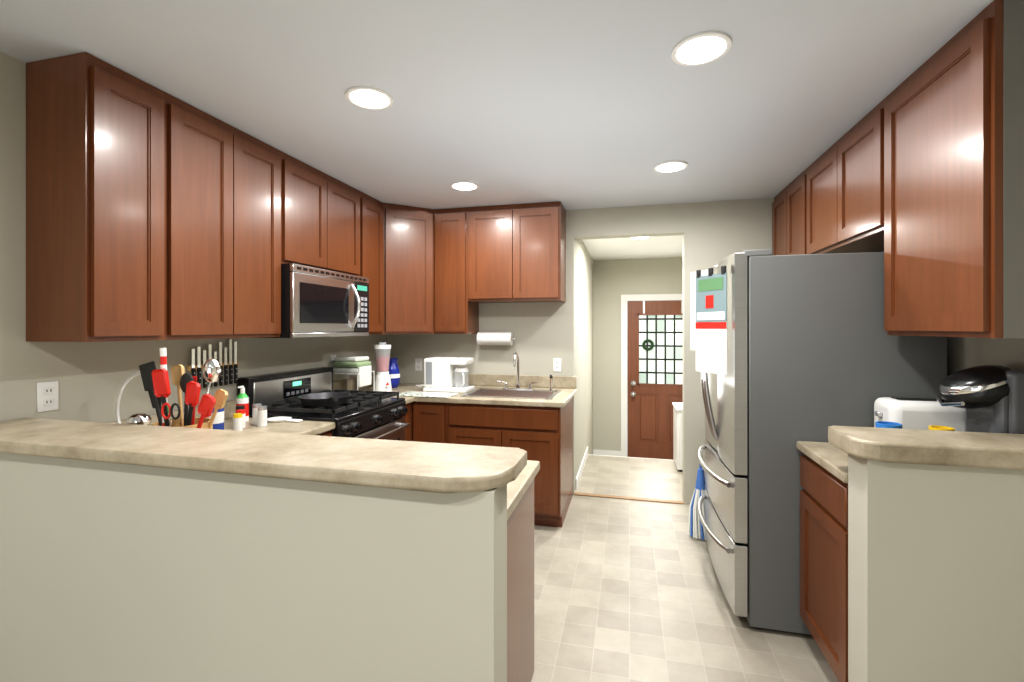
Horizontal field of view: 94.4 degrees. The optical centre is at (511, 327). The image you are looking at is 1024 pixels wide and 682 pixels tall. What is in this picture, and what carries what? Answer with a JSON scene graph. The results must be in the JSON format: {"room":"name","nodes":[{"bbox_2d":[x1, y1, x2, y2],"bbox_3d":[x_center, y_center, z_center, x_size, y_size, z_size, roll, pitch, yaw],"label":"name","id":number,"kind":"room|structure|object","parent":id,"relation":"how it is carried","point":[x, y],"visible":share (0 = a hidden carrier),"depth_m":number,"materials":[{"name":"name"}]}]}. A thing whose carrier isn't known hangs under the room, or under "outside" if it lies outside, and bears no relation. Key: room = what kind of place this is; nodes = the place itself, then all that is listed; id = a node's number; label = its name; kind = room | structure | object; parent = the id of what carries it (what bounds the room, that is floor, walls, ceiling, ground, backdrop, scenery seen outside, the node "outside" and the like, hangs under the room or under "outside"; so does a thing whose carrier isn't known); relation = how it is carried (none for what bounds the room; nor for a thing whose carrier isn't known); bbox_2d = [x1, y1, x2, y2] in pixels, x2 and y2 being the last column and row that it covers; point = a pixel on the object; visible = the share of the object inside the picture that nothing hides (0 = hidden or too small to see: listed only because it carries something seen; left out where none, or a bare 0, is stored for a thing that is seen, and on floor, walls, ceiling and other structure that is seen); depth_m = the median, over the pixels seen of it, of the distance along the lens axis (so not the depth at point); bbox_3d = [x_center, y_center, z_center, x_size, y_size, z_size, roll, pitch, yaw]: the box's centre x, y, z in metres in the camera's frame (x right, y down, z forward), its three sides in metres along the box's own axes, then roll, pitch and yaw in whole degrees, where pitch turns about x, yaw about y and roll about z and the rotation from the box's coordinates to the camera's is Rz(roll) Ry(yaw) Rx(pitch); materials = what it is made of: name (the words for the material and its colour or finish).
{"room":"kitchen","nodes":[
{"label":"kitchen","id":0,"kind":"room"},
{"bbox_2d":[0,51,385,422],"bbox_3d":[-2.025,0.207,1.310,0.120,2.425,6.770,0,0,14],"label":"wall","id":1,"kind":"structure","parent":0,"point":[91,377],"depth_m":1.94,"materials":[{"name":"paint"}]},
{"bbox_2d":[37,381,58,411],"bbox_3d":[-1.822,0.270,1.862,0.008,0.115,0.070,0,0,14],"label":"outlet","id":2,"kind":"object","parent":1,"relation":"attached to","point":[47,396],"visible":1,"depth_m":1.86,"materials":[{"name":"white plastic"}]},
{"bbox_2d":[26,52,189,341],"bbox_3d":[-1.641,-0.475,1.938,0.318,1.054,0.373,0,0,14],"label":"upper cabinet","id":3,"kind":"object","parent":1,"relation":"attached to","point":[153,213],"depth_m":1.79,"materials":[{"name":"brown wood"}]},
{"bbox_2d":[187,339,238,387],"bbox_3d":[-1.626,0.193,2.597,0.032,0.255,0.320,0,0,14],"label":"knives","id":4,"kind":"object","parent":1,"relation":"attached to","point":[193,368],"visible":0.77,"depth_m":2.62,"materials":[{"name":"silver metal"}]},
{"bbox_2d":[190,105,245,338],"bbox_3d":[-1.574,-0.475,2.209,0.318,1.054,0.478,0,0,14],"label":"upper cabinet","id":5,"kind":"object","parent":1,"relation":"attached to","point":[217,148],"depth_m":2.26,"materials":[{"name":"brown wood"}]},
{"bbox_2d":[246,134,293,337],"bbox_3d":[-1.488,-0.475,2.556,0.318,1.054,0.477,0,0,14],"label":"upper cabinet","id":6,"kind":"object","parent":1,"relation":"attached to","point":[269,170],"depth_m":2.57,"materials":[{"name":"brown wood"}]},
{"bbox_2d":[294,158,337,271],"bbox_3d":[-1.393,-0.684,2.942,0.318,0.636,0.464,0,0,14],"label":"upper cabinet","id":7,"kind":"object","parent":1,"relation":"attached to","point":[315,191],"depth_m":2.96,"materials":[{"name":"brown wood"}]},
{"bbox_2d":[258,263,368,337],"bbox_3d":[-1.286,-0.152,3.092,0.450,0.420,0.801,0,0,14],"label":"microwave","id":8,"kind":"object","parent":7,"relation":"attached to","point":[317,302],"visible":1,"depth_m":2.91,"materials":[{"name":"silver metal"}]},
{"bbox_2d":[330,355,335,367],"bbox_3d":[-1.377,0.270,3.658,0.008,0.115,0.070,0,0,14],"label":"outlet","id":9,"kind":"object","parent":1,"relation":"attached to","point":[332,357],"visible":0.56,"depth_m":3.64,"materials":[{"name":"white plastic"}]},
{"bbox_2d":[338,180,365,276],"bbox_3d":[-1.310,-0.684,3.275,0.318,0.636,0.464,0,0,14],"label":"upper cabinet","id":10,"kind":"object","parent":1,"relation":"attached to","point":[351,201],"depth_m":3.35,"materials":[{"name":"brown wood"}]},
{"bbox_2d":[366,194,383,334],"bbox_3d":[-1.222,-0.475,3.629,0.318,1.054,0.413,0,0,14],"label":"upper cabinet","id":11,"kind":"object","parent":1,"relation":"attached to","point":[374,208],"depth_m":3.67,"materials":[{"name":"brown wood"}]},
{"bbox_2d":[235,405,245,410],"bbox_3d":[-1.406,0.463,2.454,0.045,0.103,0.113,0,0,-31],"label":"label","id":12,"kind":"object","parent":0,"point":[241,408],"depth_m":2.47,"materials":[{"name":"red paper"}]},
{"bbox_2d":[0,0,993,209],"bbox_3d":[-0.238,-1.055,0.765,4.210,0.100,6.970,0,0,14],"label":"ceiling","id":13,"kind":"structure","parent":0,"point":[579,104],"depth_m":1.91,"materials":[{"name":"paint"}]},
{"bbox_2d":[345,86,393,109],"bbox_3d":[-0.621,-1.000,2.070,0.202,0.009,0.202,0,0,14],"label":"recessed light","id":14,"kind":"object","parent":13,"relation":"in","point":[369,97],"visible":1,"depth_m":2.05,"materials":[{"name":"white paint"}]},
{"bbox_2d":[450,181,478,190],"bbox_3d":[-0.335,-1.000,3.349,0.202,0.009,0.202,0,0,14],"label":"recessed light","id":15,"kind":"object","parent":13,"relation":"in","point":[464,185],"visible":0.96,"depth_m":3.32,"materials":[{"name":"white paint"}]},
{"bbox_2d":[654,161,687,172],"bbox_3d":[0.987,-1.000,2.949,0.202,0.009,0.202,0,0,14],"label":"recessed light","id":16,"kind":"object","parent":13,"relation":"in","point":[669,166],"visible":0.96,"depth_m":2.93,"materials":[{"name":"white paint"}]},
{"bbox_2d":[671,31,731,65],"bbox_3d":[0.680,-1.000,1.707,0.202,0.009,0.202,0,0,14],"label":"recessed light","id":17,"kind":"object","parent":13,"relation":"in","point":[701,48],"visible":1,"depth_m":1.69,"materials":[{"name":"white paint"}]},
{"bbox_2d":[386,198,773,503],"bbox_3d":[0.585,0.207,4.089,3.610,2.425,0.120,0,0,14],"label":"wall","id":18,"kind":"structure","parent":0,"point":[714,233],"depth_m":3.99,"materials":[{"name":"paint"}]},
{"bbox_2d":[383,203,433,333],"bbox_3d":[-0.958,-0.475,4.093,0.610,1.054,0.610,0,0,14],"label":"upper cabinet","id":19,"kind":"object","parent":18,"relation":"attached to","point":[408,269],"visible":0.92,"depth_m":3.90,"materials":[{"name":"brown wood"}]},
{"bbox_2d":[415,358,421,370],"bbox_3d":[-0.863,0.340,4.381,0.070,0.115,0.008,0,0,14],"label":"electrical outlet","id":20,"kind":"object","parent":18,"relation":"attached to","point":[418,364],"visible":1,"depth_m":4.38,"materials":[{"name":"white plastic"}]},
{"bbox_2d":[477,332,514,344],"bbox_3d":[-0.139,0.095,4.138,0.349,0.116,0.132,0,0,14],"label":"paper towel","id":21,"kind":"object","parent":18,"relation":"attached to","point":[495,338],"visible":0.98,"depth_m":4.08,"materials":[{"name":"white paper"}]},
{"bbox_2d":[434,201,565,333],"bbox_3d":[-0.103,-0.475,4.029,1.080,1.054,0.324,0,0,14],"label":"upper cabinet","id":22,"kind":"object","parent":18,"relation":"attached to","point":[514,253],"visible":1,"depth_m":3.89,"materials":[{"name":"brown wood"}]},
{"bbox_2d":[553,358,560,371],"bbox_3d":[0.389,0.320,4.071,0.070,0.115,0.008,0,0,14],"label":"electrical outlet","id":23,"kind":"object","parent":18,"relation":"attached to","point":[556,364],"visible":1,"depth_m":4.07,"materials":[{"name":"white plastic"}]},
{"bbox_2d":[574,492,683,503],"bbox_3d":[0.960,1.416,3.940,0.886,0.008,0.050,0,0,14],"label":"trim","id":24,"kind":"structure","parent":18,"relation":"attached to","point":[630,498],"depth_m":3.92,"materials":[{"name":"brown wood"}]},
{"bbox_2d":[575,240,594,488],"bbox_3d":[0.746,0.405,5.179,0.120,2.570,2.070,0,0,14],"label":"wall","id":25,"kind":"structure","parent":0,"point":[584,263],"depth_m":5.01,"materials":[{"name":"paint"}]},
{"bbox_2d":[576,447,620,488],"bbox_3d":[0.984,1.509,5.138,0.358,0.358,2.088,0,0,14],"label":"baseboard","id":26,"kind":"structure","parent":25,"relation":"attached to","point":[602,452],"depth_m":5.22,"materials":[{"name":"white paint"}]},
{"bbox_2d":[588,454,668,459],"bbox_3d":[1.914,1.556,5.049,2.210,0.269,0.018,0,0,14],"label":"trim","id":27,"kind":"structure","parent":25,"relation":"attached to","point":[632,457],"depth_m":5.19,"materials":[{"name":"white paint"}]},
{"bbox_2d":[582,235,682,259],"bbox_3d":[1.916,-0.930,5.058,2.810,0.100,2.399,0,0,14],"label":"ceiling","id":28,"kind":"structure","parent":0,"point":[629,248],"depth_m":5.27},
{"bbox_2d":[630,237,650,239],"bbox_3d":[1.238,-0.875,4.587,0.202,0.009,0.202,0,0,14],"label":"recessed light","id":29,"kind":"object","parent":28,"relation":"in","point":[636,238],"visible":0.46,"depth_m":4.62,"materials":[{"name":"white paint"}]},
{"bbox_2d":[595,257,682,450],"bbox_3d":[2.147,0.455,5.990,2.450,2.670,0.120,0,0,14],"label":"wall","id":30,"kind":"structure","parent":0,"point":[602,287],"depth_m":6.13,"materials":[{"name":"paint"}]},
{"bbox_2d":[621,294,682,456],"bbox_3d":[1.902,0.632,5.978,1.030,2.114,0.016,0,0,14],"label":"door frame","id":31,"kind":"structure","parent":30,"relation":"attached to","point":[639,297],"depth_m":6.08,"materials":[{"name":"white paint"}]},
{"bbox_2d":[628,300,682,459],"bbox_3d":[1.895,0.668,5.952,0.860,2.019,0.115,0,0,14],"label":"entry door","id":32,"kind":"structure","parent":30,"relation":"in","point":[655,360],"depth_m":6.00,"materials":[{"name":"brown wood"}]},
{"bbox_2d":[531,455,838,681],"bbox_3d":[0.078,1.470,1.294,4.570,0.100,8.150,0,0,14],"label":"floor","id":33,"kind":"structure","parent":0,"point":[625,590],"depth_m":2.45,"materials":[{"name":"tile"}]},
{"bbox_2d":[0,453,506,681],"bbox_3d":[-0.958,0.897,1.370,1.918,1.045,0.120,0,0,14],"label":"wall","id":34,"kind":"structure","parent":33,"relation":"on","point":[113,572],"depth_m":1.25,"materials":[{"name":"paint"}]},
{"bbox_2d":[0,418,526,493],"bbox_3d":[-0.932,0.356,1.415,1.946,0.036,0.300,0,0,14],"label":"bar","id":35,"kind":"object","parent":34,"relation":"on","point":[445,468],"visible":1,"depth_m":1.28,"materials":[{"name":"stone"}]},
{"bbox_2d":[237,367,409,440],"bbox_3d":[-1.148,0.855,3.058,0.730,1.130,0.805,0,0,14],"label":"stove","id":36,"kind":"object","parent":33,"relation":"on","point":[370,414],"visible":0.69,"depth_m":2.95,"materials":[{"name":"black metal"}]},
{"bbox_2d":[298,392,350,405],"bbox_3d":[-1.083,0.412,2.777,0.419,0.082,0.428,0,0,14],"label":"frying pan","id":37,"kind":"object","parent":36,"relation":"on","point":[326,399],"visible":1,"depth_m":2.79,"materials":[{"name":"grey metal"}]},
{"bbox_2d":[108,410,547,681],"bbox_3d":[-0.882,0.919,1.758,1.880,1.001,0.660,0,0,14],"label":"base cabinet","id":38,"kind":"object","parent":33,"relation":"on","point":[527,495],"depth_m":1.79,"materials":[{"name":"brown wood"}]},
{"bbox_2d":[115,371,140,422],"bbox_3d":[-1.552,0.345,1.960,0.224,0.336,0.140,0,0,14],"label":"banana hanger","id":39,"kind":"object","parent":38,"relation":"on","point":[120,392],"visible":0.21,"depth_m":1.98,"materials":[{"name":"silver metal"}]},
{"bbox_2d":[125,348,227,428],"bbox_3d":[-1.234,0.293,1.760,0.447,0.440,0.205,0,0,14],"label":"utensils","id":40,"kind":"object","parent":38,"relation":"on","point":[156,383],"visible":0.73,"depth_m":1.75,"materials":[{"name":"red plastic"}]},
{"bbox_2d":[183,399,235,411],"bbox_3d":[-1.338,0.919,2.449,0.660,1.001,0.462,0,0,14],"label":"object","id":41,"kind":"object","parent":38,"relation":"on","point":[230,406],"depth_m":2.68,"materials":[{"name":"brown wood"}]},
{"bbox_2d":[207,408,223,429],"bbox_3d":[-1.470,0.444,2.342,0.085,0.139,0.085,0,0,14],"label":"box","id":42,"kind":"object","parent":41,"relation":"on","point":[218,422],"visible":0.23,"depth_m":2.32,"materials":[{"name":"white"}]},
{"bbox_2d":[233,410,245,430],"bbox_3d":[-1.356,0.470,2.345,0.040,0.088,0.041,0,0,14],"label":"spice jar","id":43,"kind":"object","parent":41,"relation":"on","point":[239,416],"depth_m":2.33,"materials":[{"name":"white plastic"}]},
{"bbox_2d":[252,404,266,426],"bbox_3d":[-1.303,0.463,2.476,0.044,0.103,0.045,0,0,14],"label":"spice jar","id":44,"kind":"object","parent":41,"relation":"on","point":[259,414],"depth_m":2.47,"materials":[{"name":"white plastic"}]},
{"bbox_2d":[267,416,302,422],"bbox_3d":[-1.252,0.507,2.612,0.205,0.012,0.130,0,0,14],"label":"spoon rest","id":45,"kind":"object","parent":41,"relation":"on","point":[279,419],"visible":0.94,"depth_m":2.59,"materials":[{"name":"white ceramic"}]},
{"bbox_2d":[236,386,248,421],"bbox_3d":[-1.478,0.416,2.601,0.061,0.195,0.061,0,0,14],"label":"soap bottle","id":46,"kind":"object","parent":38,"relation":"on","point":[242,398],"visible":0.65,"depth_m":2.59,"materials":[{"name":"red plastic"}]},
{"bbox_2d":[333,380,407,419],"bbox_3d":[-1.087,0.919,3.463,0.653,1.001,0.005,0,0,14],"label":"base cabinet","id":47,"kind":"object","parent":33,"relation":"on","point":[341,384],"depth_m":3.84,"materials":[{"name":"brown wood"}]},
{"bbox_2d":[345,352,576,526],"bbox_3d":[-0.413,0.808,3.854,1.776,1.222,0.813,0,0,14],"label":"base cabinet","id":48,"kind":"object","parent":33,"relation":"on","point":[532,415],"depth_m":3.48,"materials":[{"name":"brown wood"}]},
{"bbox_2d":[108,372,576,542],"bbox_3d":[-0.613,0.484,2.835,1.883,0.138,2.886,0,0,14],"label":"countertop","id":49,"kind":"structure","parent":48,"relation":"on","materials":[{"name":"stone"}]},
{"bbox_2d":[333,356,374,390],"bbox_3d":[-1.227,0.368,3.647,0.243,0.290,0.238,0,0,14],"label":"towel rack","id":50,"kind":"object","parent":48,"relation":"on","point":[359,367],"visible":0.85,"depth_m":3.56,"materials":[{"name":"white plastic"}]},
{"bbox_2d":[374,342,391,391],"bbox_3d":[-1.042,0.316,3.822,0.150,0.395,0.150,0,0,14],"label":"blender","id":51,"kind":"object","parent":48,"relation":"on","point":[382,377],"visible":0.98,"depth_m":3.78,"materials":[{"name":"white plastic"}]},
{"bbox_2d":[384,382,390,391],"bbox_3d":[-0.955,0.466,3.636,0.050,0.095,0.050,0,0,14],"label":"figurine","id":52,"kind":"object","parent":48,"relation":"on","point":[387,387],"visible":0.81,"depth_m":3.62,"materials":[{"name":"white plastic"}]},
{"bbox_2d":[388,358,399,387],"bbox_3d":[-1.031,0.387,4.077,0.137,0.253,0.137,0,0,14],"label":"jar","id":53,"kind":"object","parent":48,"relation":"on","point":[394,372],"visible":0.62,"depth_m":4.03,"materials":[{"name":"blue ceramic"}]},
{"bbox_2d":[396,391,458,397],"bbox_3d":[-0.649,0.510,3.632,0.435,0.006,0.230,0,0,14],"label":"cutting board","id":54,"kind":"object","parent":48,"relation":"on","point":[428,394],"visible":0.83,"depth_m":3.60,"materials":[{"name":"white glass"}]},
{"bbox_2d":[423,357,474,392],"bbox_3d":[-0.511,0.381,3.876,0.365,0.265,0.240,0,0,14],"label":"coffee machine","id":55,"kind":"object","parent":48,"relation":"on","point":[441,374],"visible":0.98,"depth_m":3.80,"materials":[{"name":"white plastic"}]},
{"bbox_2d":[460,352,560,422],"bbox_3d":[0.004,0.439,3.700,0.690,0.492,0.480,0,0,14],"label":"sink","id":56,"kind":"object","parent":48,"relation":"in","point":[529,393],"depth_m":3.83,"materials":[{"name":"silver metal"}]},
{"bbox_2d":[672,402,682,471],"bbox_3d":[1.982,1.107,4.771,0.665,0.625,0.425,0,0,14],"label":"base cabinet","id":57,"kind":"object","parent":33,"relation":"on","point":[678,433],"visible":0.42,"depth_m":4.67,"materials":[{"name":"white wood"}]},
{"bbox_2d":[690,249,946,634],"bbox_3d":[1.490,0.527,2.593,1.003,1.785,0.910,0,0,14],"label":"fridge","id":58,"kind":"object","parent":33,"relation":"on","point":[791,350],"visible":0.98,"depth_m":2.19,"materials":[{"name":"grey metal"}]},
{"bbox_2d":[688,463,705,539],"bbox_3d":[1.274,1.164,3.216,0.154,0.489,0.148,0,0,14],"label":"towel","id":59,"kind":"object","parent":58,"relation":"hanging from","point":[695,528],"visible":0.62,"depth_m":3.19,"materials":[{"name":"blue"}]},
{"bbox_2d":[796,441,847,681],"bbox_3d":[1.552,0.917,1.844,0.650,1.005,0.502,0,0,14],"label":"base cabinet","id":60,"kind":"object","parent":33,"relation":"on","point":[824,543],"visible":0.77,"depth_m":1.89,"materials":[{"name":"brown wood"}]},
{"bbox_2d":[796,441,847,498],"bbox_3d":[1.552,0.484,1.844,0.650,0.138,0.502,0,0,14],"label":"countertop","id":61,"kind":"structure","parent":60,"relation":"on","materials":[{"name":"stone"}]},
{"bbox_2d":[875,421,901,428],"bbox_3d":[1.464,0.445,1.868,0.120,0.138,0.084,0,0,14],"label":"mug","id":62,"kind":"object","parent":60,"relation":"on","point":[882,424],"visible":0.08,"depth_m":1.86,"materials":[{"name":"blue ceramic"}]},
{"bbox_2d":[874,397,965,431],"bbox_3d":[1.697,0.405,1.962,0.328,0.218,0.175,0,0,14],"label":"toaster","id":63,"kind":"object","parent":60,"relation":"on","point":[917,413],"visible":0.35,"depth_m":1.90,"materials":[{"name":"white plastic"}]},
{"bbox_2d":[928,425,954,430],"bbox_3d":[1.542,0.438,1.725,0.108,0.152,0.072,0,0,14],"label":"mug","id":64,"kind":"object","parent":60,"relation":"on","point":[937,427],"visible":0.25,"depth_m":1.73,"materials":[{"name":"yellow ceramic"}]},
{"bbox_2d":[936,365,1023,433],"bbox_3d":[1.715,0.325,1.744,0.233,0.377,0.210,0,0,14],"label":"coffee maker","id":65,"kind":"object","parent":60,"relation":"on","point":[989,398],"visible":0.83,"depth_m":1.68,"materials":[{"name":"black plastic"}]},
{"bbox_2d":[848,454,1023,681],"bbox_3d":[1.480,0.922,1.529,0.638,0.995,0.140,0,0,14],"label":"wall","id":66,"kind":"structure","parent":33,"relation":"on","point":[935,573],"depth_m":1.49,"materials":[{"name":"paint"}]},
{"bbox_2d":[828,425,1023,469],"bbox_3d":[1.465,0.393,1.554,0.678,0.062,0.260,0,0,14],"label":"bar","id":67,"kind":"object","parent":66,"relation":"on","point":[957,448],"visible":0.98,"depth_m":1.49,"materials":[{"name":"stone"}]},
{"bbox_2d":[883,251,1023,375],"bbox_3d":[1.596,0.207,0.414,0.120,2.425,6.770,0,0,14],"label":"wall","id":68,"kind":"structure","parent":0,"point":[965,352],"depth_m":1.92,"materials":[{"name":"paint"}]},
{"bbox_2d":[772,193,779,254],"bbox_3d":[2.107,-0.716,3.412,0.324,0.572,0.425,0,0,14],"label":"upper cabinet","id":69,"kind":"object","parent":68,"relation":"attached to","point":[776,204],"depth_m":3.56,"materials":[{"name":"brown wood"}]},
{"bbox_2d":[780,178,795,254],"bbox_3d":[2.025,-0.716,3.080,0.324,0.572,0.499,0,0,14],"label":"upper cabinet","id":70,"kind":"object","parent":68,"relation":"attached to","point":[788,194],"depth_m":3.26,"materials":[{"name":"brown wood"}]},
{"bbox_2d":[796,150,875,254],"bbox_3d":[1.929,-0.716,2.692,0.324,0.572,0.594,0,0,14],"label":"upper cabinet","id":71,"kind":"object","parent":68,"relation":"attached to","point":[812,184],"depth_m":2.84,"materials":[{"name":"brown wood"}]},
{"bbox_2d":[828,103,879,251],"bbox_3d":[1.824,-0.716,2.268,0.324,0.572,0.520,0,0,14],"label":"upper cabinet","id":72,"kind":"object","parent":68,"relation":"attached to","point":[854,160],"depth_m":2.33,"materials":[{"name":"brown wood"}]},
{"bbox_2d":[876,0,1023,337],"bbox_3d":[1.687,-0.485,1.713,0.324,1.034,0.622,0,0,14],"label":"upper cabinet","id":73,"kind":"object","parent":68,"relation":"attached to","point":[917,176],"depth_m":1.59,"materials":[{"name":"brown wood"}]}
]}

